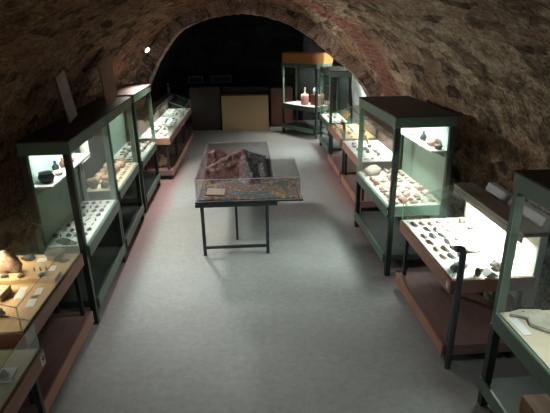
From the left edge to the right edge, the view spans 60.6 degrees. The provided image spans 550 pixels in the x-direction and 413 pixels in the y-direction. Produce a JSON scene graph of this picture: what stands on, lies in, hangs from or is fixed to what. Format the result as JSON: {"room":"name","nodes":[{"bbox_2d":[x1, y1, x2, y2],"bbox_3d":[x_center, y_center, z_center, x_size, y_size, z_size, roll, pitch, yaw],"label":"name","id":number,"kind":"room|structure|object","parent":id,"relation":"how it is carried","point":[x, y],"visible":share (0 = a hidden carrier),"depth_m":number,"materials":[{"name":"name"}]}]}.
{"room":"museum","nodes":[
{"label":"museum","id":0,"kind":"room"},
{"bbox_2d":[0,75,137,255],"bbox_3d":[-2.534,0.395,3.910,0.445,1.990,11.700,-2,21,-3],"label":"wall","id":1,"kind":"structure","parent":0,"point":[20,239],"depth_m":4.83,"materials":[{"name":"stone"}]},
{"bbox_2d":[142,25,193,111],"bbox_3d":[-1.128,-3.331,11.854,4.348,3.300,4.780,-2,21,-3],"label":"wall","id":2,"kind":"structure","parent":0,"point":[158,84],"depth_m":12.80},
{"bbox_2d":[150,14,336,122],"bbox_3d":[-0.778,-4.323,14.165,6.400,3.700,0.200,-2,21,-3],"label":"wall","id":3,"kind":"structure","parent":0,"point":[246,48],"depth_m":13.97,"materials":[{"name":"paint"}]},
{"bbox_2d":[188,76,202,82],"bbox_3d":[-2.382,-3.806,14.142,0.420,0.200,0.025,-2,21,-3],"label":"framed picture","id":4,"kind":"object","parent":3,"relation":"attached to","point":[192,79],"visible":1,"depth_m":14.13},
{"bbox_2d":[211,76,231,82],"bbox_3d":[-1.623,-3.832,14.176,0.620,0.200,0.025,-2,21,-3],"label":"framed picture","id":5,"kind":"object","parent":3,"relation":"attached to","point":[214,79],"visible":1,"depth_m":14.18},
{"bbox_2d":[0,0,549,130],"bbox_3d":[-0.156,-1.140,3.468,4.623,1.363,11.767,-2,21,-3],"label":"ceiling","id":6,"kind":"structure","parent":0,"point":[494,55],"depth_m":4.18,"materials":[{"name":"stone"}]},
{"bbox_2d":[140,42,148,51],"bbox_3d":[-2.136,-2.605,7.651,0.201,0.183,0.084,10,23,26],"label":"spot lamp","id":7,"kind":"object","parent":6,"relation":"attached to","point":[146,49],"visible":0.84,"depth_m":7.62,"materials":[{"name":"white metal"}]},
{"bbox_2d":[48,120,531,412],"bbox_3d":[-0.289,0.398,6.769,6.400,0.120,17.400,-2,21,-3],"label":"floor","id":8,"kind":"structure","parent":0,"point":[314,323],"depth_m":4.69,"materials":[{"name":"concrete"}]},
{"bbox_2d":[0,315,45,412],"bbox_3d":[-1.817,1.344,2.474,0.766,1.195,1.288,-2,21,-3],"label":"table vitrine","id":9,"kind":"object","parent":8,"relation":"on","point":[30,363],"visible":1,"depth_m":2.86,"materials":[{"name":"brown wood"}]},
{"bbox_2d":[0,367,17,382],"bbox_3d":[-1.588,0.991,2.764,0.110,0.006,0.130,-4,21,-8],"label":"card","id":10,"kind":"object","parent":9,"relation":"on","point":[11,370],"visible":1,"depth_m":2.77,"materials":[{"name":"white paper"}]},
{"bbox_2d":[0,369,8,378],"bbox_3d":[-1.588,0.971,2.756,0.053,0.036,0.070,-6,21,-13],"label":"stone","id":11,"kind":"object","parent":10,"relation":"on","point":[4,373],"visible":1,"depth_m":2.74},
{"bbox_2d":[0,348,45,412],"bbox_3d":[-1.812,1.201,2.421,0.740,0.120,1.280,-2,21,-3],"label":"tray","id":12,"kind":"object","parent":9,"relation":"on","point":[30,362],"depth_m":2.83,"materials":[{"name":"brown wood"}]},
{"bbox_2d":[0,216,93,412],"bbox_3d":[-2.095,0.854,3.783,0.760,1.195,1.228,-2,21,-3],"label":"table vitrine","id":13,"kind":"object","parent":8,"relation":"on","point":[61,336],"visible":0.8,"depth_m":3.80,"materials":[{"name":"brown wood"}]},
{"bbox_2d":[0,285,11,301],"bbox_3d":[-2.171,0.665,3.588,0.240,0.052,0.170,-2,21,-3],"label":"block","id":14,"kind":"object","parent":13,"relation":"on","point":[5,290],"visible":1,"depth_m":3.60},
{"bbox_2d":[0,250,22,273],"bbox_3d":[-2.216,0.458,3.894,0.246,0.223,0.132,-2,21,-3],"label":"stone","id":15,"kind":"object","parent":13,"relation":"on","point":[9,262],"visible":0.9,"depth_m":3.85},
{"bbox_2d":[14,286,28,298],"bbox_3d":[-1.964,0.666,3.646,0.060,0.002,0.180,-5,21,-11],"label":"label card","id":16,"kind":"object","parent":13,"relation":"on","point":[22,290],"visible":1,"depth_m":3.64,"materials":[{"name":"white paper"}]},
{"bbox_2d":[20,254,35,260],"bbox_3d":[-2.172,0.451,4.147,0.124,0.057,0.059,-8,22,-19],"label":"stone","id":17,"kind":"object","parent":13,"relation":"on","point":[29,257],"visible":1,"depth_m":4.13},
{"bbox_2d":[0,271,60,284],"bbox_3d":[-2.017,0.582,3.825,0.500,0.035,0.130,-2,21,-3],"label":"block","id":18,"kind":"object","parent":13,"relation":"on","point":[49,277],"visible":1,"depth_m":3.78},
{"bbox_2d":[25,299,36,306],"bbox_3d":[-1.814,0.717,3.504,0.060,0.002,0.110,-5,21,-11],"label":"label card","id":19,"kind":"object","parent":13,"relation":"on","point":[31,302],"visible":1,"depth_m":3.51,"materials":[{"name":"white paper"}]},
{"bbox_2d":[34,287,43,294],"bbox_3d":[-1.835,0.658,3.662,0.050,0.002,0.100,-5,21,-11],"label":"label card","id":20,"kind":"object","parent":13,"relation":"on","point":[39,290],"visible":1,"depth_m":3.65,"materials":[{"name":"white paper"}]},
{"bbox_2d":[36,258,46,261],"bbox_3d":[-2.059,0.471,4.165,0.080,0.002,0.070,-5,21,-11],"label":"label card","id":21,"kind":"object","parent":13,"relation":"on","point":[39,259],"visible":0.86,"depth_m":4.17,"materials":[{"name":"white paper"}]},
{"bbox_2d":[0,253,83,349],"bbox_3d":[-2.087,0.711,3.729,0.740,0.120,1.220,-2,21,-3],"label":"tray","id":22,"kind":"object","parent":13,"relation":"on","point":[11,334],"depth_m":3.55,"materials":[{"name":"beige wood"}]},
{"bbox_2d":[12,312,89,412],"bbox_3d":[-2.087,1.282,3.944,0.720,0.100,1.220,-2,21,-3],"label":"shelf","id":23,"kind":"object","parent":13,"relation":"attached to","point":[63,335],"depth_m":4.02,"materials":[{"name":"wood"}]},
{"bbox_2d":[49,265,56,270],"bbox_3d":[-1.894,0.525,4.015,0.050,0.002,0.090,-5,21,-11],"label":"label card","id":24,"kind":"object","parent":13,"relation":"on","point":[52,268],"visible":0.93,"depth_m":4.01,"materials":[{"name":"white paper"}]},
{"bbox_2d":[44,248,64,260],"bbox_3d":[-1.940,0.434,4.160,0.170,0.072,0.170,-2,21,-3],"label":"stone bowl","id":25,"kind":"object","parent":13,"relation":"on","point":[52,254],"visible":0.98,"depth_m":4.17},
{"bbox_2d":[14,113,125,324],"bbox_3d":[-2.019,0.070,4.941,0.444,1.840,1.392,-3,21,-5],"label":"display cabinet","id":26,"kind":"object","parent":8,"relation":"on","point":[55,204],"visible":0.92,"depth_m":4.62,"materials":[{"name":"green metal"}]},
{"bbox_2d":[38,170,54,183],"bbox_3d":[-2.075,-0.264,4.273,0.144,0.097,0.144,-2,21,-3],"label":"pot","id":27,"kind":"object","parent":26,"relation":"on","point":[46,176],"visible":1,"depth_m":4.23,"materials":[{"name":"ceramic"}]},
{"bbox_2d":[52,161,59,170],"bbox_3d":[-2.150,-0.395,4.613,0.070,0.104,0.070,-2,21,-3],"label":"clay jar","id":28,"kind":"object","parent":26,"relation":"on","point":[55,166],"visible":0.94,"depth_m":4.59,"materials":[{"name":"black ceramic"}]},
{"bbox_2d":[53,170,62,175],"bbox_3d":[-2.067,-0.319,4.500,0.090,0.040,0.090,-2,21,-3],"label":"clay bowl","id":29,"kind":"object","parent":26,"relation":"on","point":[56,172],"visible":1,"depth_m":4.48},
{"bbox_2d":[59,158,63,167],"bbox_3d":[-2.144,-0.441,4.747,0.063,0.095,0.063,-2,21,-3],"label":"clay jar","id":30,"kind":"object","parent":26,"relation":"on","point":[61,163],"visible":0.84,"depth_m":4.73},
{"bbox_2d":[34,153,89,188],"bbox_3d":[-2.121,-0.380,4.751,0.180,0.020,1.240,-3,21,-5],"label":"display shelf","id":31,"kind":"object","parent":26,"relation":"attached to","point":[79,157],"depth_m":4.47,"materials":[{"name":"white"}]},
{"bbox_2d":[54,69,76,123],"bbox_3d":[-2.089,-1.098,4.716,0.046,0.524,0.354,-2,21,-3],"label":"panel","id":32,"kind":"object","parent":26,"relation":"on","point":[61,81],"visible":0.96,"depth_m":4.69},
{"bbox_2d":[55,238,77,244],"bbox_3d":[-1.970,0.320,4.441,0.240,0.048,0.112,4,21,12],"label":"stone axe","id":33,"kind":"object","parent":26,"relation":"on","point":[63,241],"visible":0.96,"depth_m":4.42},
{"bbox_2d":[46,200,118,256],"bbox_3d":[-2.013,0.206,4.993,0.490,0.128,1.283,-2,21,-3],"label":"tray","id":34,"kind":"object","parent":26,"relation":"on","point":[102,223],"depth_m":4.86,"materials":[{"name":"white ceramic"}]},
{"bbox_2d":[59,245,120,308],"bbox_3d":[-2.023,0.748,5.249,0.410,0.075,1.280,-3,21,-5],"label":"shelf","id":35,"kind":"object","parent":26,"relation":"attached to","point":[105,261],"depth_m":5.11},
{"bbox_2d":[76,97,144,259],"bbox_3d":[-2.155,-0.424,6.256,0.444,1.840,1.412,-3,21,-5],"label":"display cabinet","id":36,"kind":"object","parent":8,"relation":"on","point":[130,216],"visible":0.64,"depth_m":6.12,"materials":[{"name":"green metal"}]},
{"bbox_2d":[80,140,89,162],"bbox_3d":[-2.299,-0.705,5.674,0.005,0.300,0.340,-3,21,-5],"label":"information sheet","id":37,"kind":"object","parent":36,"relation":"attached to","point":[84,148],"visible":0.43,"depth_m":5.71,"materials":[{"name":"white paper"}]},
{"bbox_2d":[87,178,97,188],"bbox_3d":[-2.219,-0.285,5.730,0.134,0.136,0.094,-6,21,-13],"label":"stone","id":38,"kind":"object","parent":36,"relation":"on","point":[92,183],"visible":1,"depth_m":5.71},
{"bbox_2d":[95,172,104,179],"bbox_3d":[-2.259,-0.394,6.073,0.134,0.099,0.094,-15,25,-32],"label":"stone","id":39,"kind":"object","parent":36,"relation":"on","point":[99,174],"visible":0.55,"depth_m":6.05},
{"bbox_2d":[100,180,109,187],"bbox_3d":[-2.075,-0.274,5.747,0.102,0.100,0.116,-16,25,-34],"label":"stone","id":40,"kind":"object","parent":36,"relation":"on","point":[104,184],"visible":0.99,"depth_m":5.72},
{"bbox_2d":[101,174,108,180],"bbox_3d":[-2.112,-0.345,5.907,0.134,0.119,0.094,-11,23,-24],"label":"stone","id":41,"kind":"object","parent":36,"relation":"on","point":[103,177],"visible":0.43,"depth_m":5.87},
{"bbox_2d":[97,53,117,106],"bbox_3d":[-2.084,-1.575,5.879,0.029,0.623,0.623,-2,21,-3],"label":"wooden board","id":42,"kind":"object","parent":36,"relation":"on","point":[105,68],"visible":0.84,"depth_m":5.83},
{"bbox_2d":[87,162,138,200],"bbox_3d":[-2.150,-0.353,6.283,0.491,0.128,1.303,-2,21,-3],"label":"tray","id":43,"kind":"object","parent":36,"relation":"on","point":[99,193],"depth_m":5.86,"materials":[{"name":"beige ceramic"}]},
{"bbox_2d":[97,205,140,246],"bbox_3d":[-2.159,0.253,6.564,0.410,0.075,1.300,-3,21,-5],"label":"shelf","id":44,"kind":"object","parent":36,"relation":"attached to","point":[131,215],"depth_m":6.40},
{"bbox_2d":[116,161,124,167],"bbox_3d":[-2.162,-0.591,6.591,0.134,0.098,0.094,-2,21,-2],"label":"stone","id":45,"kind":"object","parent":36,"relation":"on","point":[121,163],"visible":0.72,"depth_m":6.57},
{"bbox_2d":[95,84,160,212],"bbox_3d":[-2.356,-1.000,7.788,0.554,1.840,1.432,-2,21,-3],"label":"display cabinet","id":46,"kind":"object","parent":8,"relation":"on","point":[118,129],"visible":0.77,"depth_m":7.71,"materials":[{"name":"green metal"}]},
{"bbox_2d":[114,142,156,168],"bbox_3d":[-2.350,-0.863,7.840,0.571,0.128,1.315,-2,21,-3],"label":"tray","id":47,"kind":"object","parent":46,"relation":"on","point":[151,148],"depth_m":7.72,"materials":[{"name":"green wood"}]},
{"bbox_2d":[119,174,156,202],"bbox_3d":[-2.358,-0.322,8.096,0.520,0.075,1.320,-2,21,-3],"label":"shelf","id":48,"kind":"object","parent":46,"relation":"attached to","point":[150,180],"depth_m":7.88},
{"bbox_2d":[136,108,180,178],"bbox_3d":[-2.305,-1.268,9.407,0.620,1.195,1.168,-2,21,-3],"label":"table vitrine","id":49,"kind":"object","parent":8,"relation":"on","point":[143,122],"visible":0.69,"depth_m":9.10,"materials":[{"name":"brown wood"}]},
{"bbox_2d":[139,126,178,144],"bbox_3d":[-2.298,-1.414,9.352,0.600,0.128,1.160,-2,21,-3],"label":"tray","id":50,"kind":"object","parent":49,"relation":"on","point":[146,135],"depth_m":9.02,"materials":[{"name":"white wood"}]},
{"bbox_2d":[154,154,166,167],"bbox_3d":[-2.224,-0.898,9.205,0.264,0.262,0.143,-11,23,-24],"label":"stone","id":51,"kind":"object","parent":49,"relation":"on","point":[162,161],"visible":0.77,"depth_m":9.16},
{"bbox_2d":[142,155,179,175],"bbox_3d":[-2.298,-0.840,9.569,0.580,0.100,1.160,-2,21,-3],"label":"shelf","id":52,"kind":"object","parent":49,"relation":"attached to","point":[174,160],"depth_m":9.22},
{"bbox_2d":[147,100,187,159],"bbox_3d":[-2.370,-1.690,10.528,0.620,1.195,1.168,-2,21,-3],"label":"table vitrine","id":53,"kind":"object","parent":8,"relation":"on","point":[181,147],"visible":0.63,"depth_m":10.51,"materials":[{"name":"brown wood"}]},
{"bbox_2d":[150,116,185,130],"bbox_3d":[-2.362,-1.837,10.473,0.600,0.128,1.160,-2,21,-3],"label":"tray","id":54,"kind":"object","parent":53,"relation":"on","point":[159,120],"depth_m":10.41,"materials":[{"name":"white wood"}]},
{"bbox_2d":[153,143,185,155],"bbox_3d":[-2.362,-1.262,10.690,0.580,0.100,1.160,-2,21,-3],"label":"shelf","id":55,"kind":"object","parent":53,"relation":"attached to","point":[181,146],"depth_m":10.60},
{"bbox_2d":[158,94,192,145],"bbox_3d":[-2.434,-2.113,11.650,0.620,1.195,1.168,-2,21,-3],"label":"table vitrine","id":56,"kind":"object","parent":8,"relation":"on","point":[188,136],"visible":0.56,"depth_m":11.57,"materials":[{"name":"brown wood"}]},
{"bbox_2d":[160,108,190,119],"bbox_3d":[-2.426,-2.260,11.595,0.600,0.128,1.160,-2,21,-3],"label":"tray","id":57,"kind":"object","parent":56,"relation":"on","point":[187,113],"depth_m":11.52,"materials":[{"name":"white wood"}]},
{"bbox_2d":[172,132,191,142],"bbox_3d":[-2.427,-1.685,11.811,0.580,0.100,1.160,-2,21,-3],"label":"shelf","id":58,"kind":"object","parent":56,"relation":"attached to","point":[188,135],"depth_m":11.77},
{"bbox_2d":[189,85,222,129],"bbox_3d":[-1.971,-2.832,13.525,0.840,1.200,0.518,-2,21,-3],"label":"cabinet","id":59,"kind":"object","parent":8,"relation":"on","point":[205,100],"visible":0.97,"depth_m":13.29,"materials":[{"name":"brown wood"}]},
{"bbox_2d":[195,168,276,255],"bbox_3d":[-0.524,-0.073,6.867,1.010,0.700,2.060,-2,21,-3],"label":"steel table","id":60,"kind":"object","parent":8,"relation":"on","point":[266,204],"visible":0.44,"depth_m":5.89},
{"bbox_2d":[194,141,302,203],"bbox_3d":[-0.372,-0.547,6.686,1.330,0.308,2.020,-2,21,-3],"label":"model","id":61,"kind":"object","parent":60,"relation":"on","point":[241,176],"visible":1,"depth_m":6.41},
{"bbox_2d":[221,86,268,130],"bbox_3d":[-0.832,-2.821,13.502,1.330,1.160,0.630,-1,21,1],"label":"cabinet","id":62,"kind":"object","parent":8,"relation":"on","point":[243,107],"depth_m":13.27,"materials":[{"name":"beige laminate"}]},
{"bbox_2d":[221,91,268,95],"bbox_3d":[-0.838,-3.204,13.357,1.330,0.040,0.630,-1,21,1],"label":"countertop","id":63,"kind":"structure","parent":62,"relation":"on","point":[236,93],"depth_m":13.08,"materials":[{"name":"brown wood"}]},
{"bbox_2d":[223,86,267,92],"bbox_3d":[-0.837,-3.355,13.487,1.290,0.150,0.160,-1,21,1],"label":"shelf","id":64,"kind":"object","parent":62,"relation":"attached to","point":[237,89],"depth_m":13.42,"materials":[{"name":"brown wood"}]},
{"bbox_2d":[270,86,292,126],"bbox_3d":[0.184,-2.947,13.846,0.640,1.120,0.468,-2,21,-3],"label":"base cabinet","id":65,"kind":"object","parent":8,"relation":"on","point":[275,91],"visible":0.78,"depth_m":13.63,"materials":[{"name":"brown wood"}]},
{"bbox_2d":[281,51,332,138],"bbox_3d":[0.815,-2.967,12.457,0.610,2.120,1.380,-18,26,-37],"label":"display cabinet","id":66,"kind":"object","parent":8,"relation":"on","point":[307,65],"visible":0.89,"depth_m":12.31,"materials":[{"name":"green metal"}]},
{"bbox_2d":[301,87,308,104],"bbox_3d":[0.784,-2.909,12.395,0.210,0.440,0.210,-2,21,-3],"label":"bottle","id":67,"kind":"object","parent":66,"relation":"on","point":[304,97],"visible":1,"depth_m":12.35,"materials":[{"name":"ceramic"}]},
{"bbox_2d":[283,101,327,112],"bbox_3d":[0.821,-2.672,12.570,1.178,0.128,1.299,-2,21,-3],"label":"tray","id":68,"kind":"object","parent":66,"relation":"on","point":[291,105],"depth_m":12.30,"materials":[{"name":"metal"}]},
{"bbox_2d":[286,122,327,132],"bbox_3d":[0.808,-2.158,12.814,0.540,0.075,1.220,-18,26,-37],"label":"shelf","id":69,"kind":"object","parent":66,"relation":"attached to","point":[298,126],"depth_m":12.67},
{"bbox_2d":[310,94,318,105],"bbox_3d":[1.061,-2.796,12.323,0.200,0.270,0.180,-18,26,-37],"label":"box","id":70,"kind":"object","parent":66,"relation":"on","point":[312,100],"visible":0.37,"depth_m":12.27,"materials":[{"name":"cardboard"}]},
{"bbox_2d":[319,66,351,153],"bbox_3d":[1.337,-2.152,10.644,0.474,1.860,1.332,-2,21,-3],"label":"display cabinet","id":71,"kind":"object","parent":8,"relation":"on","point":[344,77],"visible":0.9,"depth_m":10.40,"materials":[{"name":"green metal"}]},
{"bbox_2d":[321,136,341,151],"bbox_3d":[1.357,-1.466,10.958,0.440,0.075,1.220,-2,21,-3],"label":"shelf","id":72,"kind":"object","parent":71,"relation":"attached to","point":[324,140],"depth_m":10.76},
{"bbox_2d":[320,113,346,127],"bbox_3d":[1.338,-1.959,10.717,0.480,0.128,1.211,-2,21,-3],"label":"tray","id":73,"kind":"object","parent":71,"relation":"on","point":[323,118],"depth_m":10.59,"materials":[{"name":"white ceramic"}]},
{"bbox_2d":[327,105,377,182],"bbox_3d":[1.482,-1.257,9.210,0.695,1.195,1.470,-2,21,-3],"label":"table vitrine","id":74,"kind":"object","parent":8,"relation":"on","point":[337,161],"visible":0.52,"depth_m":9.00,"materials":[{"name":"brown wood"}]},
{"bbox_2d":[329,153,362,177],"bbox_3d":[1.495,-0.840,9.401,0.640,0.100,1.400,-2,21,-3],"label":"shelf","id":75,"kind":"object","parent":74,"relation":"attached to","point":[335,160],"depth_m":9.23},
{"bbox_2d":[328,124,376,145],"bbox_3d":[1.476,-1.414,9.183,0.660,0.128,1.400,-2,21,-3],"label":"tray","id":76,"kind":"object","parent":74,"relation":"on","point":[335,132],"depth_m":8.95,"materials":[{"name":"beige wood"}]},
{"bbox_2d":[341,118,393,211],"bbox_3d":[1.571,-0.720,7.786,0.680,1.195,1.458,-2,21,-3],"label":"table vitrine","id":77,"kind":"object","parent":8,"relation":"on","point":[383,144],"visible":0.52,"depth_m":7.63,"materials":[{"name":"brown wood"}]},
{"bbox_2d":[343,174,376,207],"bbox_3d":[1.578,-0.292,7.948,0.640,0.100,1.450,-2,21,-3],"label":"shelf","id":78,"kind":"object","parent":77,"relation":"attached to","point":[349,180],"depth_m":7.77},
{"bbox_2d":[363,129,368,143],"bbox_3d":[1.559,-1.202,8.100,0.059,0.227,0.238,-6,21,-13],"label":"horn","id":79,"kind":"object","parent":77,"relation":"on","point":[365,136],"visible":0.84,"depth_m":8.06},
{"bbox_2d":[342,140,392,169],"bbox_3d":[1.559,-0.866,7.730,0.660,0.128,1.450,-2,21,-3],"label":"tray","id":80,"kind":"object","parent":77,"relation":"on","point":[386,154],"depth_m":7.49,"materials":[{"name":"white wood"}]},
{"bbox_2d":[354,96,458,275],"bbox_3d":[1.514,-0.331,5.847,0.674,1.840,1.512,-2,21,-4],"label":"display cabinet","id":81,"kind":"object","parent":8,"relation":"on","point":[430,167],"visible":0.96,"depth_m":5.49,"materials":[{"name":"green metal"}]},
{"bbox_2d":[364,165,380,175],"bbox_3d":[1.310,-0.491,6.305,0.257,0.144,0.148,-11,23,-24],"label":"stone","id":82,"kind":"object","parent":81,"relation":"on","point":[372,170],"visible":0.99,"depth_m":6.25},
{"bbox_2d":[357,211,420,260],"bbox_3d":[1.532,0.345,6.157,0.640,0.075,1.400,-2,21,-4],"label":"shelf","id":83,"kind":"object","parent":81,"relation":"attached to","point":[373,224],"depth_m":6.03,"materials":[{"name":"metal"}]},
{"bbox_2d":[356,170,440,216],"bbox_3d":[1.513,-0.195,5.898,0.706,0.128,1.404,-2,21,-3],"label":"tray","id":84,"kind":"object","parent":81,"relation":"on","point":[427,208],"depth_m":5.48,"materials":[{"name":"white ceramic"}]},
{"bbox_2d":[398,197,407,203],"bbox_3d":[1.441,-0.073,5.295,0.109,0.072,0.076,13,25,33],"label":"stone","id":85,"kind":"object","parent":81,"relation":"on","point":[401,199],"visible":0.88,"depth_m":5.27,"materials":[{"name":"pink stone"}]},
{"bbox_2d":[403,191,410,197],"bbox_3d":[1.538,-0.142,5.487,0.097,0.062,0.070,-5,21,-9],"label":"stone","id":86,"kind":"object","parent":81,"relation":"on","point":[406,194],"visible":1,"depth_m":5.47,"materials":[{"name":"pink stone"}]},
{"bbox_2d":[393,128,446,152],"bbox_3d":[1.714,-0.813,5.640,0.190,0.020,1.300,-2,21,-4],"label":"display shelf","id":87,"kind":"object","parent":81,"relation":"attached to","point":[404,131],"depth_m":5.47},
{"bbox_2d":[417,185,423,190],"bbox_3d":[1.755,-0.224,5.694,0.097,0.063,0.070,15,26,36],"label":"stone","id":88,"kind":"object","parent":81,"relation":"on","point":[420,187],"visible":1,"depth_m":5.68,"materials":[{"name":"pink stone"}]},
{"bbox_2d":[420,131,426,140],"bbox_3d":[1.729,-0.824,5.487,0.078,0.106,0.078,6,22,17],"label":"clay jar","id":89,"kind":"object","parent":81,"relation":"on","point":[423,137],"visible":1,"depth_m":5.47,"materials":[{"name":"black ceramic"}]},
{"bbox_2d":[421,196,427,202],"bbox_3d":[1.683,-0.083,5.310,0.100,0.073,0.063,-16,25,-34],"label":"stone","id":90,"kind":"object","parent":81,"relation":"on","point":[424,199],"visible":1,"depth_m":5.29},
{"bbox_2d":[426,136,438,145],"bbox_3d":[1.751,-0.723,5.238,0.139,0.094,0.139,-8,22,-19],"label":"clay pot","id":91,"kind":"object","parent":81,"relation":"on","point":[431,140],"visible":0.87,"depth_m":5.19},
{"bbox_2d":[435,144,442,149],"bbox_3d":[1.765,-0.645,5.075,0.096,0.063,0.068,-2,21,-3],"label":"stone","id":92,"kind":"object","parent":81,"relation":"on","point":[437,146],"visible":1,"depth_m":5.06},
{"bbox_2d":[395,183,547,369],"bbox_3d":[1.705,0.562,4.386,0.735,1.195,1.340,-2,21,-3],"label":"table vitrine","id":93,"kind":"object","parent":8,"relation":"on","point":[448,305],"visible":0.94,"depth_m":4.20,"materials":[{"name":"brown wood"}]},
{"bbox_2d":[429,233,436,238],"bbox_3d":[1.509,0.273,4.511,0.076,0.017,0.139,-1,21,-1],"label":"tool","id":94,"kind":"object","parent":93,"relation":"on","point":[431,235],"visible":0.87,"depth_m":4.49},
{"bbox_2d":[437,232,447,237],"bbox_3d":[1.601,0.267,4.518,0.072,0.020,0.138,-8,22,-17],"label":"tool","id":95,"kind":"object","parent":93,"relation":"on","point":[442,235],"visible":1,"depth_m":4.50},
{"bbox_2d":[440,245,449,251],"bbox_3d":[1.533,0.369,4.246,0.076,0.023,0.139,-3,21,-6],"label":"tool","id":96,"kind":"object","parent":93,"relation":"on","point":[442,247],"visible":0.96,"depth_m":4.23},
{"bbox_2d":[444,238,452,244],"bbox_3d":[1.609,0.317,4.382,0.076,0.022,0.139,-3,21,-6],"label":"tool","id":97,"kind":"object","parent":93,"relation":"on","point":[447,241],"visible":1,"depth_m":4.36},
{"bbox_2d":[447,252,455,258],"bbox_3d":[1.538,0.422,4.111,0.069,0.019,0.132,-3,21,-5],"label":"tool","id":98,"kind":"object","parent":93,"relation":"on","point":[449,254],"visible":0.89,"depth_m":4.09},
{"bbox_2d":[398,271,511,355],"bbox_3d":[1.718,0.979,4.577,0.680,0.100,1.270,-2,21,-3],"label":"shelf","id":99,"kind":"object","parent":93,"relation":"attached to","point":[430,302],"depth_m":4.40,"materials":[{"name":"wood"}]},
{"bbox_2d":[450,261,467,271],"bbox_3d":[1.523,0.489,3.883,0.189,0.056,0.105,-13,24,-29],"label":"stone","id":100,"kind":"object","parent":93,"relation":"on","point":[452,266],"visible":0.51,"depth_m":3.86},
{"bbox_2d":[455,237,463,240],"bbox_3d":[1.729,0.302,4.413,0.084,0.024,0.060,2,21,9],"label":"stone piece","id":101,"kind":"object","parent":93,"relation":"on","point":[456,238],"visible":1,"depth_m":4.39,"materials":[{"name":"stone"}]},
{"bbox_2d":[458,217,465,222],"bbox_3d":[1.909,0.138,4.798,0.074,0.055,0.072,5,22,16],"label":"stone","id":102,"kind":"object","parent":93,"relation":"on","point":[461,219],"visible":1,"depth_m":4.78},
{"bbox_2d":[399,218,535,293],"bbox_3d":[1.698,0.405,4.359,0.718,0.128,1.280,-2,21,-3],"label":"tray","id":103,"kind":"object","parent":93,"relation":"on","point":[522,278],"depth_m":4.11,"materials":[{"name":"white wood"}]},
{"bbox_2d":[462,243,482,252],"bbox_3d":[1.754,0.366,4.208,0.165,0.050,0.156,-2,21,-3],"label":"stone","id":104,"kind":"object","parent":93,"relation":"on","point":[469,247],"visible":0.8,"depth_m":4.17,"materials":[{"name":"stone"}]},
{"bbox_2d":[475,267,483,275],"bbox_3d":[1.641,0.517,3.790,0.053,0.066,0.068,19,28,42],"label":"stone","id":105,"kind":"object","parent":93,"relation":"on","point":[478,270],"visible":1,"depth_m":3.77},
{"bbox_2d":[481,267,498,276],"bbox_3d":[1.729,0.524,3.796,0.120,0.045,0.090,-4,21,-8],"label":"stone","id":106,"kind":"object","parent":93,"relation":"on","point":[487,272],"visible":0.82,"depth_m":3.77,"materials":[{"name":"white stone"}]},
{"bbox_2d":[489,257,501,270],"bbox_3d":[1.845,0.471,3.873,0.161,0.086,0.110,-6,21,-13],"label":"stone","id":107,"kind":"object","parent":93,"relation":"on","point":[496,262],"visible":0.6,"depth_m":3.85,"materials":[{"name":"stone"}]},
{"bbox_2d":[477,169,549,412],"bbox_3d":[1.868,0.878,2.629,0.614,1.840,1.462,-2,21,-3],"label":"display cabinet","id":108,"kind":"object","parent":8,"relation":"on","point":[503,395],"visible":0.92,"depth_m":3.10,"materials":[{"name":"green metal"}]},
{"bbox_2d":[488,376,546,412],"bbox_3d":[1.887,1.555,2.939,0.580,0.075,1.350,-2,21,-3],"label":"shelf","id":109,"kind":"object","parent":108,"relation":"attached to","point":[509,391],"depth_m":3.41,"materials":[{"name":"metal"}]},
{"bbox_2d":[507,317,532,334],"bbox_3d":[1.615,0.788,3.108,0.060,0.002,0.200,-2,21,-3],"label":"label card","id":110,"kind":"object","parent":108,"relation":"on","point":[514,320],"visible":1,"depth_m":3.10,"materials":[{"name":"white paper"}]},
{"bbox_2d":[492,310,549,395],"bbox_3d":[1.867,1.015,2.681,0.620,0.128,1.341,-2,21,-3],"label":"tray","id":111,"kind":"object","parent":108,"relation":"on","point":[533,351],"depth_m":2.96,"materials":[{"name":"green metal"}]},
{"bbox_2d":[509,309,541,318],"bbox_3d":[1.720,0.738,3.205,0.249,0.024,0.128,-2,21,-3],"label":"stone slab","id":112,"kind":"object","parent":108,"relation":"on","point":[520,313],"visible":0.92,"depth_m":3.21,"materials":[{"name":"stone"}]},
{"bbox_2d":[519,394,549,412],"bbox_3d":[1.883,1.391,3.096,0.380,0.120,0.320,-2,21,-3],"label":"cardboard box","id":113,"kind":"object","parent":108,"relation":"on","point":[534,403],"visible":0.88,"depth_m":3.16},
{"bbox_2d":[527,313,549,333],"bbox_3d":[1.877,0.787,3.059,0.416,0.030,0.255,5,22,15],"label":"stone slab","id":114,"kind":"object","parent":108,"relation":"on","point":[541,322],"visible":1,"depth_m":3.10,"materials":[{"name":"stone"}]},
{"bbox_2d":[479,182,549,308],"bbox_3d":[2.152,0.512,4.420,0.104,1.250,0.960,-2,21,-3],"label":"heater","id":115,"kind":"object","parent":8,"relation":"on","point":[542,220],"visible":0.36,"depth_m":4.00,"materials":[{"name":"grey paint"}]},
{"bbox_2d":[485,182,549,233],"bbox_3d":[2.143,-0.007,4.224,0.104,0.140,0.960,-2,21,-3],"label":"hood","id":116,"kind":"object","parent":115,"relation":"attached to","point":[542,220],"depth_m":4.02,"materials":[{"name":"metal"}]},
{"bbox_2d":[308,37,366,123],"bbox_3d":[1.628,-3.075,12.108,1.220,2.553,4.780,-2,21,-3],"label":"wall","id":117,"kind":"structure","parent":0,"point":[357,91],"depth_m":12.73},
{"bbox_2d":[369,70,549,311],"bbox_3d":[2.167,0.237,4.125,0.582,1.989,11.713,-1,21,-1],"label":"wall","id":118,"kind":"structure","parent":0,"point":[490,144],"depth_m":4.69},
{"bbox_2d":[126,0,379,141],"bbox_3d":[-0.393,-2.421,9.447,5.500,3.272,0.452,-2,21,-3],"label":"arch","id":119,"kind":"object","parent":118,"relation":"attached to","point":[169,33],"depth_m":8.91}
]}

